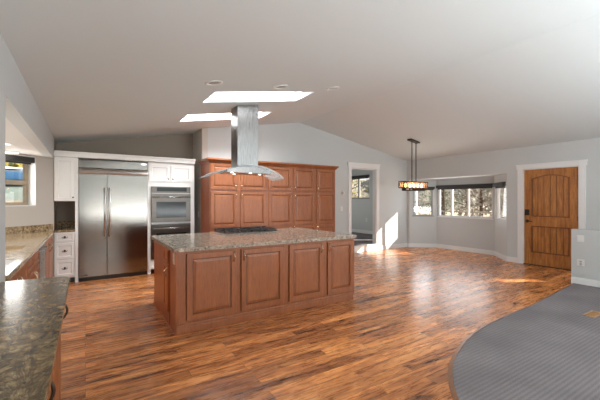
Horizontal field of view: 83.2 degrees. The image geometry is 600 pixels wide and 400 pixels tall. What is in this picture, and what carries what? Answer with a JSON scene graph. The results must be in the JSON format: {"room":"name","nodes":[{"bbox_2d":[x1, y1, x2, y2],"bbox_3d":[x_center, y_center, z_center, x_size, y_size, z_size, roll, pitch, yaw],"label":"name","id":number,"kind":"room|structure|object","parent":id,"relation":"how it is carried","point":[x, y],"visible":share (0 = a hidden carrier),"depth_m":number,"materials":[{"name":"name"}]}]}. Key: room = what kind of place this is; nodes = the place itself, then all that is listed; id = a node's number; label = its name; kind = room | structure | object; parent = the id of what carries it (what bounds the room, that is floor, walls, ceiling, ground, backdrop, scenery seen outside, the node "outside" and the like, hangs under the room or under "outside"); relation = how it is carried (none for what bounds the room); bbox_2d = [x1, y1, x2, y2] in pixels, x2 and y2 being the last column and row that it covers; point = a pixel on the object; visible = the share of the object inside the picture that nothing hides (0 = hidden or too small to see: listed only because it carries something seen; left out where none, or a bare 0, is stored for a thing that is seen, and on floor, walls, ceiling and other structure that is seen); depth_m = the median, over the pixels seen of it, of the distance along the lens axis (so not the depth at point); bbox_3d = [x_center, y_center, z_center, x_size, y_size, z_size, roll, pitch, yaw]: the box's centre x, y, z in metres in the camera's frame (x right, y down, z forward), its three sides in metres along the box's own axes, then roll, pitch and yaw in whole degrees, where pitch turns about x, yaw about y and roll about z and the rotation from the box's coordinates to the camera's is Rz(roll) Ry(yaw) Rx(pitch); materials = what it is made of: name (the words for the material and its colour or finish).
{"room":"kitchen","nodes":[
{"label":"kitchen","id":0,"kind":"room"},
{"bbox_2d":[5,117,43,156],"bbox_3d":[-3.595,-0.792,3.611,1.298,0.175,4.290,0,0,-32],"label":"ceiling","id":1,"kind":"structure","parent":0,"point":[21,145],"depth_m":4.14,"materials":[{"name":"white paint"}]},
{"bbox_2d":[5,151,19,153],"bbox_3d":[-4.357,-0.695,4.850,0.500,0.018,0.140,0,0,-32],"label":"light panel","id":2,"kind":"object","parent":1,"relation":"attached to","point":[12,152],"visible":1,"depth_m":4.90,"materials":[{"name":"white plastic"}]},
{"bbox_2d":[0,33,53,281],"bbox_3d":[-1.382,0.175,1.225,0.120,2.489,10.550,0,0,-32],"label":"wall","id":3,"kind":"structure","parent":0,"point":[18,105],"depth_m":2.61,"materials":[{"name":"grey paint"}]},
{"bbox_2d":[5,153,53,276],"bbox_3d":[-4.405,0.320,4.901,0.200,2.200,1.620,0,0,13],"label":"wall","id":4,"kind":"structure","parent":0,"point":[42,213],"depth_m":5.45,"materials":[{"name":"beige paint"}]},
{"bbox_2d":[5,153,35,206],"bbox_3d":[-4.384,-0.295,4.966,0.192,0.780,0.877,0,0,13],"label":"window","id":5,"kind":"structure","parent":4,"relation":"in","point":[29,171],"depth_m":5.36,"materials":[{"name":"beige wood"}]},
{"bbox_2d":[5,154,34,164],"bbox_3d":[-4.332,-0.616,4.954,0.070,0.109,0.849,0,0,13],"label":"roller shade","id":6,"kind":"object","parent":5,"relation":"attached to","point":[8,158],"visible":0.81,"depth_m":5.14,"materials":[{"name":"grey fabric"}]},
{"bbox_2d":[5,224,52,234],"bbox_3d":[-4.290,0.451,4.895,0.022,0.106,1.520,0,0,13],"label":"backsplash","id":7,"kind":"structure","parent":4,"relation":"attached to","point":[45,227],"depth_m":5.23,"materials":[{"name":"brown stone"}]},
{"bbox_2d":[54,139,55,229],"bbox_3d":[-4.393,0.175,5.971,0.120,2.489,0.690,0,0,-32],"label":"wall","id":8,"kind":"structure","parent":0,"point":[54,139],"depth_m":5.81,"materials":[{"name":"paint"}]},
{"bbox_2d":[56,134,192,220],"bbox_3d":[-3.503,-0.130,6.873,2.590,3.100,0.120,0,0,-32],"label":"wall","id":9,"kind":"structure","parent":0,"point":[171,146],"depth_m":6.86,"materials":[{"name":"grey paint"}]},
{"bbox_2d":[54,157,74,200],"bbox_3d":[-4.151,-0.355,5.984,0.294,0.750,0.647,0,0,-32],"label":"upper cabinet","id":10,"kind":"object","parent":9,"relation":"attached to","point":[64,167],"visible":0.98,"depth_m":5.74,"materials":[{"name":"white paint"}]},
{"bbox_2d":[56,221,74,227],"bbox_3d":[-4.320,0.447,6.249,0.298,0.124,0.022,0,0,-32],"label":"backsplash","id":11,"kind":"structure","parent":9,"relation":"attached to","point":[59,224],"depth_m":6.23,"materials":[{"name":"brown stone"}]},
{"bbox_2d":[193,128,207,232],"bbox_3d":[-2.174,-0.037,7.308,0.120,2.914,0.810,0,0,-32],"label":"wall","id":12,"kind":"structure","parent":0,"point":[200,138],"depth_m":7.16,"materials":[{"name":"beige paint"}]},
{"bbox_2d":[0,0,599,160],"bbox_3d":[2.194,-1.584,3.850,8.970,1.111,11.350,0,0,-32],"label":"ceiling","id":13,"kind":"structure","parent":0,"point":[451,77],"depth_m":3.73,"materials":[{"name":"white paint"}]},
{"bbox_2d":[205,80,222,85],"bbox_3d":[-0.984,-1.348,3.869,0.202,0.065,0.204,0,0,-32],"label":"recessed light","id":14,"kind":"object","parent":13,"relation":"in","point":[213,82],"visible":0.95,"depth_m":3.86,"materials":[{"name":"white plastic"}]},
{"bbox_2d":[179,112,271,121],"bbox_3d":[-1.300,-1.712,6.062,1.680,0.698,0.690,0,0,-32],"label":"window","id":15,"kind":"structure","parent":13,"relation":"attached to","point":[197,117],"depth_m":6.16,"materials":[{"name":"white glass"}]},
{"bbox_2d":[205,105,283,179],"bbox_3d":[-0.877,-0.934,5.413,1.300,1.187,0.640,0,0,-32],"label":"range hood","id":16,"kind":"object","parent":13,"relation":"hanging from","point":[244,118],"visible":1,"depth_m":5.32,"materials":[{"name":"silver metal"}]},
{"bbox_2d":[217,166,272,175],"bbox_3d":[-0.882,-0.466,5.421,0.760,0.107,0.500,0,0,-32],"label":"hood","id":17,"kind":"object","parent":16,"relation":"attached to","point":[234,170],"depth_m":5.25,"materials":[{"name":"silver metal"}]},
{"bbox_2d":[202,92,313,102],"bbox_3d":[-0.572,-1.712,4.913,1.680,0.698,0.690,0,0,-32],"label":"window","id":18,"kind":"structure","parent":13,"relation":"attached to","point":[216,96],"depth_m":5.15,"materials":[{"name":"white glass"}]},
{"bbox_2d":[274,85,287,89],"bbox_3d":[-0.253,-1.512,4.493,0.202,0.065,0.204,0,0,-32],"label":"recessed light","id":19,"kind":"object","parent":13,"relation":"in","point":[278,86],"visible":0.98,"depth_m":4.49,"materials":[{"name":"white plastic"}]},
{"bbox_2d":[326,86,338,90],"bbox_3d":[0.483,-1.668,5.025,0.202,0.065,0.204,0,0,-32],"label":"recessed light","id":20,"kind":"object","parent":13,"relation":"in","point":[335,87],"visible":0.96,"depth_m":5.01,"materials":[{"name":"white plastic"}]},
{"bbox_2d":[398,139,427,190],"bbox_3d":[2.771,-0.849,8.249,0.880,1.258,0.170,0,0,-32],"label":"linear chandelier","id":21,"kind":"object","parent":13,"relation":"hanging from","point":[404,187],"visible":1,"depth_m":8.22,"materials":[{"name":"brown metal"}]},
{"bbox_2d":[208,123,406,245],"bbox_3d":[0.692,-0.240,8.718,6.230,3.320,0.120,0,0,-32],"label":"wall","id":22,"kind":"structure","parent":0,"point":[299,143],"depth_m":8.85,"materials":[{"name":"grey paint"}]},
{"bbox_2d":[347,162,380,249],"bbox_3d":[1.740,0.205,9.361,1.210,2.430,0.158,0,0,-32],"label":"trim","id":23,"kind":"structure","parent":22,"relation":"attached to","point":[351,165],"depth_m":9.56,"materials":[{"name":"white paint"}]},
{"bbox_2d":[354,244,376,252],"bbox_3d":[1.773,1.329,9.309,0.926,0.182,0.029,0,0,-32],"label":"trim","id":24,"kind":"structure","parent":22,"relation":"attached to","point":[370,247],"depth_m":9.32,"materials":[{"name":"white paint"}]},
{"bbox_2d":[379,243,406,249],"bbox_3d":[2.753,1.363,9.945,1.194,0.115,0.016,0,0,-32],"label":"baseboard","id":25,"kind":"structure","parent":22,"relation":"attached to","point":[382,247],"depth_m":9.92,"materials":[{"name":"white paint"}]},
{"bbox_2d":[61,247,570,399],"bbox_3d":[1.914,1.480,3.702,10.700,0.120,11.200,0,0,-32],"label":"floor","id":26,"kind":"structure","parent":0,"point":[410,309],"depth_m":3.44,"materials":[{"name":"brown wood"}]},
{"bbox_2d":[5,235,52,280],"bbox_3d":[-3.486,0.984,3.627,1.160,0.872,3.940,0,0,-32],"label":"base cabinet","id":27,"kind":"object","parent":26,"relation":"on","point":[30,269],"visible":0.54,"depth_m":3.71,"materials":[{"name":"brown wood"}]},
{"bbox_2d":[5,230,54,280],"bbox_3d":[-3.515,0.525,3.660,1.143,0.041,4.017,0,0,-32],"label":"countertop","id":28,"kind":"structure","parent":27,"relation":"on","point":[34,241],"depth_m":3.75,"materials":[{"name":"brown stone"}]},
{"bbox_2d":[5,259,15,267],"bbox_3d":[-2.485,0.526,2.497,0.518,0.037,0.638,0,0,-32],"label":"sink","id":29,"kind":"object","parent":28,"relation":"in","point":[7,262],"visible":0.33,"depth_m":2.86,"materials":[{"name":"white ceramic"}]},
{"bbox_2d":[5,245,26,250],"bbox_3d":[-3.130,0.529,3.462,0.463,0.042,0.478,0,0,-32],"label":"sink","id":30,"kind":"object","parent":28,"relation":"in","point":[7,248],"visible":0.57,"depth_m":3.70,"materials":[{"name":"brown"}]},
{"bbox_2d":[38,243,48,277],"bbox_3d":[-3.482,0.978,4.118,0.634,0.845,0.625,0,0,-32],"label":"dishwasher","id":31,"kind":"object","parent":26,"relation":"on","point":[42,249],"visible":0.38,"depth_m":4.24,"materials":[{"name":"silver metal"}]},
{"bbox_2d":[48,304,67,399],"bbox_3d":[-0.998,0.984,1.072,0.358,0.872,2.440,0,0,-32],"label":"base cabinet","id":32,"kind":"object","parent":26,"relation":"on","point":[55,389],"visible":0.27,"depth_m":1.89,"materials":[{"name":"brown wood"}]},
{"bbox_2d":[0,276,69,399],"bbox_3d":[-1.018,0.525,1.109,0.363,0.041,2.564,0,0,-32],"label":"countertop","id":33,"kind":"structure","parent":32,"relation":"on","point":[32,311],"depth_m":1.27,"materials":[{"name":"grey stone"}]},
{"bbox_2d":[54,232,74,281],"bbox_3d":[-4.154,0.984,5.988,0.294,0.872,0.636,0,0,-32],"label":"base cabinet","id":34,"kind":"object","parent":26,"relation":"on","point":[64,242],"visible":0.94,"depth_m":5.74,"materials":[{"name":"white paint"}]},
{"bbox_2d":[55,227,74,232],"bbox_3d":[-4.156,0.528,5.991,0.298,0.036,0.626,0,0,-32],"label":"countertop","id":35,"kind":"structure","parent":34,"relation":"on","point":[69,229],"depth_m":5.84,"materials":[{"name":"brown stone"}]},
{"bbox_2d":[75,158,77,282],"bbox_3d":[-4.013,0.346,6.084,0.043,2.148,0.625,0,0,-32],"label":"panel","id":36,"kind":"object","parent":26,"relation":"on","point":[76,159],"visible":0.79,"depth_m":5.82,"materials":[{"name":"white paint"}]},
{"bbox_2d":[78,159,147,281],"bbox_3d":[-3.506,0.355,6.359,1.105,2.130,0.704,0,0,-32],"label":"refrigerator","id":37,"kind":"object","parent":26,"relation":"on","point":[112,195],"visible":1,"depth_m":6.10,"materials":[{"name":"silver metal"}]},
{"bbox_2d":[147,162,193,273],"bbox_3d":[-2.682,0.346,6.916,0.877,2.148,0.647,0,0,-32],"label":"tall cabinet","id":38,"kind":"object","parent":26,"relation":"on","point":[159,174],"visible":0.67,"depth_m":6.63,"materials":[{"name":"white paint"}]},
{"bbox_2d":[54,150,195,163],"bbox_3d":[-3.284,-0.781,6.526,2.342,0.098,0.660,0,0,-32],"label":"board","id":39,"kind":"object","parent":38,"relation":"on","point":[57,153],"visible":0.83,"depth_m":6.17,"materials":[{"name":"white paint"}]},
{"bbox_2d":[151,186,190,259],"bbox_3d":[-2.671,0.443,6.875,0.737,1.405,0.677,0,0,-32],"label":"double oven","id":40,"kind":"object","parent":38,"relation":"in","point":[170,206],"visible":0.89,"depth_m":6.62,"materials":[{"name":"silver metal"}]},
{"bbox_2d":[201,162,266,232],"bbox_3d":[-1.343,0.350,6.985,1.221,2.140,0.621,0,0,-32],"label":"pantry cabinet","id":41,"kind":"object","parent":26,"relation":"on","point":[227,201],"visible":0.63,"depth_m":6.70,"materials":[{"name":"brown wood"}]},
{"bbox_2d":[198,157,338,169],"bbox_3d":[-0.575,-0.760,7.470,3.161,0.084,0.624,0,0,-32],"label":"crown molding","id":42,"kind":"structure","parent":41,"relation":"on","point":[205,160],"depth_m":7.19,"materials":[{"name":"brown wood"}]},
{"bbox_2d":[153,238,353,335],"bbox_3d":[-0.621,0.983,4.713,2.517,0.875,1.376,0,0,-32],"label":"kitchen island","id":43,"kind":"object","parent":26,"relation":"on","point":[194,291],"visible":0.98,"depth_m":4.01,"materials":[{"name":"brown wood"}]},
{"bbox_2d":[151,228,356,251],"bbox_3d":[-0.648,0.524,4.815,2.515,0.040,1.535,0,0,-32],"label":"island countertop","id":44,"kind":"structure","parent":43,"relation":"on","point":[211,240],"depth_m":4.42,"materials":[{"name":"beige stone"}]},
{"bbox_2d":[214,226,277,233],"bbox_3d":[-0.876,0.482,5.496,0.910,0.044,0.540,0,0,-32],"label":"gas cooktop","id":45,"kind":"object","parent":44,"relation":"in","point":[258,228],"visible":1,"depth_m":5.39,"materials":[{"name":"black metal"}]},
{"bbox_2d":[267,166,314,229],"bbox_3d":[-0.307,0.350,7.643,1.232,2.140,0.621,0,0,-32],"label":"pantry cabinet","id":46,"kind":"object","parent":26,"relation":"on","point":[290,200],"visible":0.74,"depth_m":7.38,"materials":[{"name":"brown wood"}]},
{"bbox_2d":[315,169,334,231],"bbox_3d":[0.459,0.350,8.129,0.581,2.140,0.621,0,0,-32],"label":"pantry cabinet","id":47,"kind":"object","parent":26,"relation":"on","point":[324,178],"visible":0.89,"depth_m":7.89,"materials":[{"name":"brown wood"}]},
{"bbox_2d":[452,283,599,399],"bbox_3d":[4.596,1.414,2.230,6.350,0.012,5.840,0,0,-32],"label":"carpet","id":48,"kind":"structure","parent":26,"relation":"on","point":[548,349],"depth_m":3.06,"materials":[{"name":"grey carpet"}]},
{"bbox_2d":[448,283,573,399],"bbox_3d":[2.608,1.411,3.869,0.963,0.018,5.462,0,0,38],"label":"trim","id":49,"kind":"structure","parent":48,"relation":"attached to","point":[450,368],"depth_m":3.15,"materials":[{"name":"brown wood"}]},
{"bbox_2d":[583,310,599,317],"bbox_3d":[3.611,1.405,4.163,0.300,0.006,0.120,0,0,-32],"label":"floor vent","id":50,"kind":"object","parent":48,"relation":"in","point":[594,314],"visible":1,"depth_m":4.15,"materials":[{"name":"brown wood"}]},
{"bbox_2d":[352,232,373,245],"bbox_3d":[0.743,1.381,11.146,4.400,0.278,4.175,0,0,-32],"label":"floor","id":51,"kind":"structure","parent":0,"point":[362,238],"depth_m":10.63,"materials":[{"name":"carpet"}]},
{"bbox_2d":[352,169,417,230],"bbox_3d":[0.752,0.110,11.226,4.500,2.620,4.050,0,0,-32],"label":"wall","id":52,"kind":"structure","parent":0,"point":[362,209],"depth_m":12.58,"materials":[{"name":"grey paint"}]},
{"bbox_2d":[352,175,368,179],"bbox_3d":[2.071,-0.861,13.087,0.071,0.128,1.680,0,0,-32],"label":"roller shade","id":53,"kind":"object","parent":52,"relation":"attached to","point":[359,176],"visible":0.56,"depth_m":12.70,"materials":[{"name":"grey fabric"}]},
{"bbox_2d":[352,179,369,198],"bbox_3d":[2.134,-0.470,13.121,0.105,0.870,1.690,0,0,-32],"label":"window","id":54,"kind":"structure","parent":52,"relation":"in","point":[358,179],"depth_m":12.91,"materials":[{"name":"grey"}]},
{"bbox_2d":[352,229,372,233],"bbox_3d":[2.585,1.185,12.335,0.016,0.115,3.940,0,0,-32],"label":"baseboard","id":55,"kind":"structure","parent":52,"relation":"attached to","point":[353,230],"depth_m":12.70,"materials":[{"name":"white paint"}]},
{"bbox_2d":[409,179,436,243],"bbox_3d":[3.703,0.395,10.206,0.796,2.050,0.110,0,0,6],"label":"wall","id":56,"kind":"structure","parent":0,"point":[422,229],"depth_m":10.15,"materials":[{"name":"grey paint"}]},
{"bbox_2d":[409,243,436,247],"bbox_3d":[3.695,1.363,10.143,0.796,0.115,0.016,0,0,6],"label":"baseboard","id":57,"kind":"structure","parent":56,"relation":"attached to","point":[410,244],"depth_m":10.14,"materials":[{"name":"white paint"}]},
{"bbox_2d":[412,190,433,216],"bbox_3d":[3.695,0.058,10.188,0.635,0.875,0.097,0,0,6],"label":"window","id":58,"kind":"structure","parent":56,"relation":"in","point":[431,215],"depth_m":10.17,"materials":[{"name":"grey"}]},
{"bbox_2d":[412,187,434,189],"bbox_3d":[3.684,-0.345,10.113,0.660,0.100,0.071,0,0,6],"label":"roller shade","id":59,"kind":"object","parent":56,"relation":"attached to","point":[429,188],"visible":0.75,"depth_m":10.09,"materials":[{"name":"grey fabric"}]},
{"bbox_2d":[416,174,501,179],"bbox_3d":[4.407,-0.678,9.246,0.610,0.124,2.790,0,0,-32],"label":"ceiling","id":60,"kind":"structure","parent":0,"point":[497,174],"depth_m":9.25,"materials":[{"name":"white paint"}]},
{"bbox_2d":[437,176,493,250],"bbox_3d":[4.589,0.395,9.426,0.110,2.050,1.680,0,0,-32],"label":"wall","id":61,"kind":"structure","parent":0,"point":[462,232],"depth_m":9.32,"materials":[{"name":"grey paint"}]},
{"bbox_2d":[436,183,492,189],"bbox_3d":[4.509,-0.368,9.375,0.071,0.123,1.640,0,0,-32],"label":"roller shade","id":62,"kind":"object","parent":61,"relation":"attached to","point":[486,185],"visible":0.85,"depth_m":9.27,"materials":[{"name":"grey fabric"}]},
{"bbox_2d":[437,189,493,219],"bbox_3d":[4.565,0.050,9.411,0.115,0.920,1.650,0,0,-32],"label":"window","id":63,"kind":"structure","parent":61,"relation":"in","point":[452,215],"depth_m":9.60,"materials":[{"name":"white"}]},
{"bbox_2d":[437,244,493,254],"bbox_3d":[4.535,1.363,9.392,0.016,0.115,1.680,0,0,-32],"label":"baseboard","id":64,"kind":"structure","parent":61,"relation":"attached to","point":[474,250],"depth_m":9.30,"materials":[{"name":"white paint"}]},
{"bbox_2d":[494,174,506,255],"bbox_3d":[4.947,0.395,8.251,0.110,2.050,0.870,0,0,13],"label":"wall","id":65,"kind":"structure","parent":0,"point":[500,225],"depth_m":8.24,"materials":[{"name":"grey paint"}]},
{"bbox_2d":[493,182,505,187],"bbox_3d":[4.846,-0.360,8.234,0.071,0.136,0.690,0,0,13],"label":"roller shade","id":66,"kind":"object","parent":65,"relation":"attached to","point":[498,184],"visible":1,"depth_m":8.11,"materials":[{"name":"grey fabric"}]},
{"bbox_2d":[494,251,506,260],"bbox_3d":[4.886,1.363,8.265,0.016,0.115,0.870,0,0,13],"label":"baseboard","id":67,"kind":"structure","parent":65,"relation":"attached to","point":[501,256],"depth_m":8.20,"materials":[{"name":"white paint"}]},
{"bbox_2d":[497,188,505,219],"bbox_3d":[4.944,0.028,8.216,0.050,0.875,0.740,0,0,13],"label":"window","id":68,"kind":"structure","parent":65,"relation":"in","point":[498,189],"depth_m":8.55,"materials":[{"name":"white"}]},
{"bbox_2d":[407,138,599,257],"bbox_3d":[6.065,0.108,5.951,0.120,2.623,10.550,0,0,-32],"label":"wall","id":69,"kind":"structure","parent":0,"point":[504,161],"depth_m":7.72,"materials":[{"name":"grey paint"}]},
{"bbox_2d":[507,256,516,262],"bbox_3d":[4.854,1.363,7.732,0.016,0.115,0.235,0,0,-32],"label":"baseboard","id":70,"kind":"structure","parent":69,"relation":"attached to","point":[509,259],"depth_m":7.73,"materials":[{"name":"white paint"}]},
{"bbox_2d":[523,263,570,270],"bbox_3d":[5.291,1.413,7.144,0.150,0.014,0.983,0,0,-32],"label":"trim","id":71,"kind":"structure","parent":69,"relation":"attached to","point":[523,263],"depth_m":7.15,"materials":[{"name":"brown wood"}]},
{"bbox_2d":[524,167,577,269],"bbox_3d":[5.267,0.370,7.121,0.105,2.070,0.996,0,0,-32],"label":"door","id":72,"kind":"structure","parent":69,"relation":"in","point":[551,194],"depth_m":7.15,"materials":[{"name":"brown wood"}]},
{"bbox_2d":[516,159,587,263],"bbox_3d":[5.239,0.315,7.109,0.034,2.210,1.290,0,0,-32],"label":"trim","id":73,"kind":"structure","parent":69,"relation":"attached to","point":[582,164],"depth_m":7.20,"materials":[{"name":"white paint"}]},
{"bbox_2d":[571,229,599,280],"bbox_3d":[4.864,0.959,5.521,0.130,0.922,0.670,0,0,-32],"label":"wall","id":74,"kind":"structure","parent":0,"point":[588,250],"depth_m":5.59,"materials":[{"name":"grey paint"}]},
{"bbox_2d":[577,259,583,266],"bbox_3d":[4.697,1.050,5.655,0.008,0.118,0.100,0,0,-32],"label":"power outlet","id":75,"kind":"object","parent":74,"relation":"attached to","point":[580,262],"visible":1,"depth_m":5.66,"materials":[{"name":"white plastic"}]},
{"bbox_2d":[577,235,583,241],"bbox_3d":[4.694,0.645,5.658,0.010,0.115,0.100,0,0,-32],"label":"light switch","id":76,"kind":"object","parent":74,"relation":"attached to","point":[580,238],"visible":1,"depth_m":5.66,"materials":[{"name":"white plastic"}]},
{"bbox_2d":[571,277,599,286],"bbox_3d":[4.802,1.363,5.482,0.016,0.115,0.670,0,0,-32],"label":"baseboard","id":77,"kind":"structure","parent":74,"relation":"attached to","point":[589,282],"depth_m":5.59,"materials":[{"name":"white paint"}]},
{"label":"outside","id":78,"kind":"structure","parent":0,"visible":0},
{"bbox_2d":[418,211,505,217],"bbox_3d":[-4.952,1.820,26.466,200.000,0.200,170.000,0,0,-32],"label":"ground","id":79,"kind":"structure","parent":78,"point":[448,213],"depth_m":43.06,"materials":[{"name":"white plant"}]},
{"bbox_2d":[352,179,367,197],"bbox_3d":[2.730,-1.025,18.573,1.744,5.530,1.895,0,0,-22],"label":"autumn tree","id":80,"kind":"object","parent":79,"relation":"on","point":[353,179],"visible":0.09,"depth_m":18.33,"materials":[{"name":"yellow plant"}]},
{"bbox_2d":[418,190,430,214],"bbox_3d":[7.971,-1.112,23.776,3.148,6.426,3.041,0,0,-1],"label":"bare tree","id":81,"kind":"object","parent":79,"relation":"on","point":[426,190],"visible":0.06,"depth_m":23.60,"materials":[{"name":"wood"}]},
{"bbox_2d":[419,189,466,215],"bbox_3d":[8.300,-2.128,19.687,3.223,7.736,3.097,0,0,-32],"label":"pine tree","id":82,"kind":"object","parent":79,"relation":"on","point":[443,192],"visible":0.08,"depth_m":19.61,"materials":[{"name":"green plant"}]},
{"bbox_2d":[418,209,491,215],"bbox_3d":[6.298,1.045,16.018,0.099,1.350,5.632,0,0,-39],"label":"rail fence","id":83,"kind":"object","parent":79,"relation":"on","point":[472,211],"visible":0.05,"depth_m":14.61,"materials":[{"name":"brown wood"}]},
{"bbox_2d":[445,189,488,215],"bbox_3d":[11.007,-0.775,22.203,3.066,5.636,3.190,0,0,-32],"label":"tree","id":84,"kind":"object","parent":79,"relation":"on","point":[473,201],"visible":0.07,"depth_m":22.18,"materials":[{"name":"green plant"}]},
{"bbox_2d":[455,188,505,217],"bbox_3d":[8.946,-0.622,16.680,2.583,5.417,2.620,0,0,-32],"label":"bare tree","id":85,"kind":"object","parent":79,"relation":"on","point":[480,200],"visible":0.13,"depth_m":16.63,"materials":[{"name":"brown plant"}]},
{"bbox_2d":[472,188,505,216],"bbox_3d":[15.063,-2.986,25.675,4.847,10.475,4.840,0,0,38],"label":"pine tree","id":86,"kind":"object","parent":79,"relation":"on","point":[485,188],"visible":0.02,"depth_m":25.53,"materials":[{"name":"green plant"}]},
{"bbox_2d":[500,188,505,217],"bbox_3d":[8.988,-0.115,14.226,1.328,4.211,1.387,0,0,10],"label":"bare tree","id":87,"kind":"object","parent":79,"relation":"on","point":[501,203],"visible":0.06,"depth_m":14.32,"materials":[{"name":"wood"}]},
{"bbox_3d":[-11.697,1.220,11.527,10.600,1.000,12.000,0,0,-32],"label":"terrace","id":88,"kind":"object","parent":79,"relation":"on","visible":0},
{"bbox_2d":[5,167,22,201],"bbox_3d":[-7.816,-0.083,8.770,4.400,1.595,1.775,0,0,-32],"label":"parked car","id":89,"kind":"object","parent":88,"relation":"on","point":[13,193],"visible":0.02,"depth_m":8.40,"materials":[{"name":"blue metal"}]},
{"bbox_2d":[5,162,22,167],"bbox_3d":[-9.554,-0.349,10.959,5.071,2.177,1.306,0,0,-32],"label":"shrub","id":90,"kind":"object","parent":88,"relation":"on","point":[18,165],"visible":0.02,"depth_m":11.00,"materials":[{"name":"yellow plant"}]},
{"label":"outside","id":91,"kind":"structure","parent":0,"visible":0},
{"bbox_2d":[8,162,505,210],"bbox_3d":[-2.296,-4.820,33.598,147.830,13.280,120.760,0,0,-32],"label":"trees","id":92,"kind":"object","parent":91,"point":[366,193],"visible":0.02,"depth_m":58.00,"materials":[{"name":"green plant"}]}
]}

